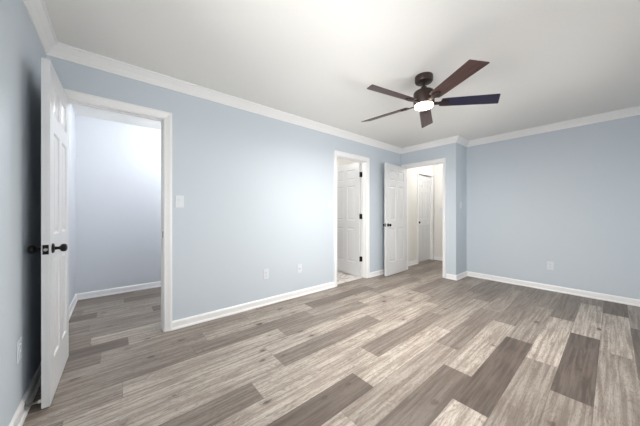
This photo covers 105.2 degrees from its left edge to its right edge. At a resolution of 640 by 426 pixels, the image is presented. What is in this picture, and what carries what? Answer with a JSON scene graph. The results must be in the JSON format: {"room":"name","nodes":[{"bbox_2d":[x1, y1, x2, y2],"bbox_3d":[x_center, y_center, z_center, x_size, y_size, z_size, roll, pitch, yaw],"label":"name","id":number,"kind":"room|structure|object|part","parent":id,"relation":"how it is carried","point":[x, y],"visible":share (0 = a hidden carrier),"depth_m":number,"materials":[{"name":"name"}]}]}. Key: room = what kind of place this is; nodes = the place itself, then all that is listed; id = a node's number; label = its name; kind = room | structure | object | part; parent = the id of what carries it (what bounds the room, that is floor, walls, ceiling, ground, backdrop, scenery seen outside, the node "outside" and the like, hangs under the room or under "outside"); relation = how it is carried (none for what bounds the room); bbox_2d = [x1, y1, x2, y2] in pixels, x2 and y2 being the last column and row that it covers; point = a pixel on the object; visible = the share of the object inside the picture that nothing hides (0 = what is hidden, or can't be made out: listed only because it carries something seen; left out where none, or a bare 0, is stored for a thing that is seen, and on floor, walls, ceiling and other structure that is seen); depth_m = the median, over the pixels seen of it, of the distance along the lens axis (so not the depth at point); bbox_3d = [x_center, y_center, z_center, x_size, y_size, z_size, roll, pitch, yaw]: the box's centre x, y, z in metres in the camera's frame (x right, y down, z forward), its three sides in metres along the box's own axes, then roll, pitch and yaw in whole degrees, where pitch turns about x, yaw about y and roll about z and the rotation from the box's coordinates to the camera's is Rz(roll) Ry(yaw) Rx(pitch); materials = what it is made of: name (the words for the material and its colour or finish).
{"room":"empty bedroom","nodes":[
{"label":"empty bedroom","id":0,"kind":"room"},
{"bbox_2d":[0,0,74,425],"bbox_3d":[-1.660,-0.080,1.258,0.124,2.440,5.220,0,0,-40],"label":"wall","id":1,"kind":"structure","parent":0,"point":[21,49],"depth_m":1.37,"materials":[{"name":"blue paint"}]},
{"bbox_2d":[16,337,21,363],"bbox_3d":[-1.647,0.750,1.341,0.010,0.120,0.074,0,0,-40],"label":"power outlet","id":2,"kind":"object","parent":1,"relation":"attached to","point":[19,342],"visible":1,"depth_m":1.33,"materials":[{"name":"white plastic"}]},
{"bbox_2d":[9,362,40,425],"bbox_3d":[-1.044,1.099,0.632,0.024,0.083,3.229,0,0,-40],"label":"baseboard","id":3,"kind":"structure","parent":1,"relation":"attached to","point":[18,419],"depth_m":1.43,"materials":[{"name":"white wood"}]},
{"bbox_2d":[24,399,40,408],"bbox_3d":[-1.642,1.090,1.401,0.067,0.022,0.022,0,0,-40],"label":"door stop","id":4,"kind":"object","parent":1,"relation":"attached to","point":[38,401],"visible":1,"depth_m":1.39,"materials":[{"name":"silver metal"}]},
{"bbox_2d":[22,0,56,54],"bbox_3d":[-1.027,-1.254,0.646,0.070,0.092,3.229,0,0,-40],"label":"trim","id":5,"kind":"structure","parent":1,"relation":"attached to","point":[37,12],"depth_m":1.60,"materials":[{"name":"white wood"}]},
{"bbox_2d":[27,57,68,408],"bbox_3d":[-1.798,0.115,1.672,0.165,2.030,0.670,0,0,-39],"label":"door","id":6,"kind":"structure","parent":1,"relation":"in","point":[54,248],"depth_m":1.50,"materials":[{"name":"white wood"}]},
{"bbox_3d":[-1.672,0.212,1.438,0.065,0.060,0.060,0,0,-39],"label":"knob","id":7,"kind":"part","parent":6,"relation":"part of","materials":[{"name":"black metal"}]},
{"bbox_3d":[-1.594,0.212,1.421,0.025,0.056,0.002,0,0,-39],"label":"latch plate","id":8,"kind":"part","parent":6,"relation":"part of","materials":[{"name":"metal"}]},
{"bbox_3d":[-1.595,0.212,1.501,0.065,0.060,0.060,0,0,-39],"label":"knob","id":9,"kind":"part","parent":6,"relation":"part of","materials":[{"name":"black metal"}]},
{"bbox_2d":[69,294,77,318],"bbox_3d":[-2.677,1.099,2.591,0.024,0.083,1.631,0,0,-40],"label":"baseboard","id":10,"kind":"structure","parent":1,"relation":"attached to","point":[74,301],"depth_m":2.90,"materials":[{"name":"white wood"}]},
{"bbox_2d":[75,114,160,293],"bbox_3d":[-2.481,-0.080,3.896,2.008,2.440,0.120,0,0,-40],"label":"wall","id":11,"kind":"structure","parent":0,"point":[118,165],"depth_m":3.47,"materials":[{"name":"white paint"}]},
{"bbox_2d":[76,281,160,299],"bbox_3d":[-2.433,1.099,3.842,2.004,0.083,0.024,0,0,-40],"label":"baseboard","id":12,"kind":"structure","parent":11,"relation":"attached to","point":[105,292],"depth_m":3.47,"materials":[{"name":"white wood"}]},
{"bbox_2d":[46,55,400,320],"bbox_3d":[-0.197,-0.080,3.484,4.983,2.440,0.060,0,0,-40],"label":"wall","id":13,"kind":"structure","parent":0,"point":[256,189],"depth_m":2.85,"materials":[{"name":"blue paint"}]},
{"bbox_2d":[64,89,171,331],"bbox_3d":[-1.804,0.082,2.179,0.818,2.116,0.160,0,0,-40],"label":"door frame","id":14,"kind":"structure","parent":13,"relation":"attached to","point":[76,98],"depth_m":2.35,"materials":[{"name":"white wood"}]},
{"bbox_2d":[175,196,183,207],"bbox_3d":[-1.397,-0.115,2.433,0.074,0.120,0.012,0,0,-40],"label":"light switch","id":15,"kind":"object","parent":13,"relation":"attached to","point":[179,200],"visible":1,"depth_m":2.43,"materials":[{"name":"white plastic"}]},
{"bbox_2d":[47,42,401,153],"bbox_3d":[-0.201,-1.254,3.395,4.863,0.092,0.070,0,0,-40],"label":"trim","id":16,"kind":"structure","parent":13,"relation":"attached to","point":[59,50],"depth_m":2.46,"materials":[{"name":"white wood"}]},
{"bbox_2d":[172,282,334,329],"bbox_3d":[-0.610,1.099,3.084,2.184,0.083,0.024,0,0,-40],"label":"baseboard","id":17,"kind":"structure","parent":13,"relation":"attached to","point":[181,323],"depth_m":2.85,"materials":[{"name":"white wood"}]},
{"bbox_2d":[263,269,268,278],"bbox_3d":[-0.670,0.757,3.043,0.074,0.120,0.010,0,0,-40],"label":"power outlet","id":18,"kind":"object","parent":13,"relation":"attached to","point":[265,271],"visible":1,"depth_m":3.04,"materials":[{"name":"white plastic"}]},
{"bbox_2d":[297,264,301,272],"bbox_3d":[-0.278,0.762,3.366,0.074,0.120,0.016,0,0,-40],"label":"outlet","id":19,"kind":"object","parent":13,"relation":"attached to","point":[299,266],"visible":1,"depth_m":3.37,"materials":[{"name":"white plastic"}]},
{"bbox_2d":[337,163,361,276],"bbox_3d":[0.499,0.113,4.622,0.165,2.030,0.737,0,0,-40],"label":"door","id":20,"kind":"structure","parent":13,"relation":"in","point":[349,216],"depth_m":4.54,"materials":[{"name":"white wood"}]},
{"bbox_2d":[334,150,369,286],"bbox_3d":[0.502,0.082,4.107,0.846,2.116,0.160,0,0,-40],"label":"door frame","id":21,"kind":"structure","parent":13,"relation":"attached to","point":[365,162],"depth_m":4.29,"materials":[{"name":"white wood"}]},
{"bbox_2d":[370,269,383,277],"bbox_3d":[1.259,1.099,4.647,1.017,0.083,0.024,0,0,-40],"label":"baseboard","id":22,"kind":"structure","parent":13,"relation":"attached to","point":[380,272],"depth_m":4.45,"materials":[{"name":"white wood"}]},
{"bbox_2d":[22,259,639,425],"bbox_3d":[0.828,1.162,3.385,6.628,0.056,5.108,0,0,-40],"label":"floor","id":23,"kind":"structure","parent":0,"point":[414,346],"depth_m":1.89,"materials":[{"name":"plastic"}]},
{"bbox_2d":[43,0,639,147],"bbox_3d":[0.851,-1.350,3.357,6.828,0.100,5.380,0,0,-40],"label":"ceiling","id":24,"kind":"structure","parent":0,"point":[551,61],"depth_m":1.98,"materials":[{"name":"paint"}]},
{"bbox_2d":[361,59,499,127],"bbox_3d":[0.944,-1.147,2.323,1.276,0.306,1.279,0,0,-40],"label":"ceiling fan","id":25,"kind":"object","parent":24,"relation":"hanging from","point":[423,99],"visible":1,"depth_m":2.24,"materials":[{"name":"brown wood"}]},
{"bbox_3d":[0.692,-1.046,2.613,0.526,0.006,0.128,0,15,44],"label":"blade","id":26,"kind":"part","parent":25,"relation":"part of","materials":[{"name":"brown wood"}]},
{"bbox_3d":[0.621,-1.046,2.133,0.526,0.006,0.128,0,15,-28],"label":"blade","id":27,"kind":"part","parent":25,"relation":"part of","materials":[{"name":"brown wood"}]},
{"bbox_3d":[1.170,-1.046,2.694,0.128,0.006,0.526,-17,-7,25],"label":"blade","id":28,"kind":"part","parent":25,"relation":"part of","materials":[{"name":"brown wood"}]},
{"bbox_3d":[1.056,-1.046,1.917,0.128,0.006,0.526,15,-3,-10],"label":"blade","id":29,"kind":"part","parent":25,"relation":"part of","materials":[{"name":"brown wood"}]},
{"bbox_3d":[1.395,-1.046,2.264,0.526,0.006,0.128,0,-15,8],"label":"blade","id":30,"kind":"part","parent":25,"relation":"part of","materials":[{"name":"brown wood"}]},
{"bbox_2d":[337,158,359,166],"bbox_3d":[0.393,-0.080,5.080,0.120,2.440,1.511,0,0,-40],"label":"wall","id":31,"kind":"structure","parent":0,"point":[340,162],"depth_m":4.89,"materials":[{"name":"white paint"}]},
{"bbox_2d":[408,165,432,261],"bbox_3d":[2.253,-0.080,5.657,1.565,2.440,0.120,0,0,-40],"label":"wall","id":32,"kind":"structure","parent":0,"point":[412,173],"depth_m":5.41,"materials":[{"name":"white paint"}]},
{"bbox_2d":[408,260,417,265],"bbox_3d":[1.952,1.099,5.312,0.659,0.083,0.024,0,0,-40],"label":"baseboard","id":33,"kind":"structure","parent":32,"relation":"attached to","point":[411,263],"depth_m":5.38,"materials":[{"name":"white wood"}]},
{"bbox_2d":[419,175,429,261],"bbox_3d":[2.471,0.115,5.817,0.670,2.030,0.100,0,0,-40],"label":"door","id":34,"kind":"structure","parent":32,"relation":"in","point":[424,181],"depth_m":5.88,"materials":[{"name":"white wood"}]},
{"bbox_2d":[417,170,433,262],"bbox_3d":[2.457,0.082,5.815,0.771,2.116,0.140,0,0,-40],"label":"door frame","id":35,"kind":"structure","parent":32,"relation":"attached to","point":[431,175],"depth_m":6.00,"materials":[{"name":"white wood"}]},
{"bbox_2d":[401,143,456,274],"bbox_3d":[2.004,-0.080,4.596,0.060,2.440,1.057,0,0,-40],"label":"wall","id":36,"kind":"structure","parent":0,"point":[448,151],"depth_m":4.25,"materials":[{"name":"blue paint"}]},
{"bbox_2d":[383,163,406,275],"bbox_3d":[1.442,0.115,4.634,0.760,2.030,0.165,0,0,-43],"label":"door","id":37,"kind":"structure","parent":36,"relation":"in","point":[395,177],"depth_m":4.59,"materials":[{"name":"white wood"}]},
{"bbox_2d":[401,158,445,277],"bbox_3d":[1.982,0.082,4.668,0.160,2.116,0.859,0,0,-40],"label":"door frame","id":38,"kind":"structure","parent":36,"relation":"attached to","point":[441,160],"depth_m":4.32,"materials":[{"name":"white wood"}]},
{"bbox_2d":[401,135,458,153],"bbox_3d":[1.976,-1.254,4.527,0.070,0.092,1.127,0,0,-40],"label":"trim","id":39,"kind":"structure","parent":36,"relation":"attached to","point":[453,139],"depth_m":4.47,"materials":[{"name":"white wood"}]},
{"bbox_2d":[446,273,456,280],"bbox_3d":[2.268,1.099,4.214,0.024,0.083,0.181,0,0,-40],"label":"baseboard","id":40,"kind":"structure","parent":36,"relation":"attached to","point":[448,276],"depth_m":4.22,"materials":[{"name":"white wood"}]},
{"bbox_2d":[433,164,442,256],"bbox_3d":[3.466,-0.080,5.333,0.120,2.440,1.935,0,0,-40],"label":"wall","id":41,"kind":"structure","parent":0,"point":[437,169],"depth_m":5.94,"materials":[{"name":"white paint"}]},
{"bbox_2d":[434,256,442,260],"bbox_3d":[3.379,1.099,5.325,0.024,0.083,1.835,0,0,-40],"label":"baseboard","id":42,"kind":"structure","parent":41,"relation":"attached to","point":[435,257],"depth_m":5.93,"materials":[{"name":"white wood"}]},
{"bbox_2d":[457,143,466,274],"bbox_3d":[2.550,-0.080,4.402,0.530,2.440,0.060,0,0,-40],"label":"wall","id":43,"kind":"structure","parent":0,"point":[461,150],"depth_m":4.32,"materials":[{"name":"blue paint"}]},
{"bbox_2d":[456,271,466,279],"bbox_3d":[2.498,1.099,4.305,0.494,0.083,0.024,0,0,-40],"label":"baseboard","id":44,"kind":"structure","parent":43,"relation":"attached to","point":[464,274],"depth_m":4.29,"materials":[{"name":"white wood"}]},
{"bbox_2d":[456,136,468,146],"bbox_3d":[2.495,-1.254,4.272,0.540,0.092,0.070,0,0,-40],"label":"trim","id":45,"kind":"structure","parent":43,"relation":"attached to","point":[460,140],"depth_m":4.26,"materials":[{"name":"white wood"}]},
{"bbox_2d":[467,115,639,299],"bbox_3d":[3.461,-0.080,3.632,0.120,2.440,2.292,0,0,-40],"label":"wall","id":46,"kind":"structure","parent":0,"point":[569,198],"depth_m":3.53,"materials":[{"name":"blue paint"}]},
{"bbox_2d":[547,261,553,269],"bbox_3d":[3.398,0.775,3.606,0.010,0.120,0.074,0,0,-40],"label":"power outlet","id":47,"kind":"object","parent":46,"relation":"attached to","point":[550,265],"visible":1,"depth_m":3.60,"materials":[{"name":"white plastic"}]},
{"bbox_2d":[467,106,639,146],"bbox_3d":[3.350,-1.254,3.617,0.070,0.092,2.172,0,0,-40],"label":"trim","id":48,"kind":"structure","parent":46,"relation":"attached to","point":[632,111],"depth_m":3.49,"materials":[{"name":"white wood"}]},
{"bbox_2d":[467,271,639,306],"bbox_3d":[3.368,1.099,3.632,0.024,0.083,2.172,0,0,-40],"label":"baseboard","id":49,"kind":"structure","parent":46,"relation":"attached to","point":[606,297],"depth_m":3.50,"materials":[{"name":"white wood"}]}
]}

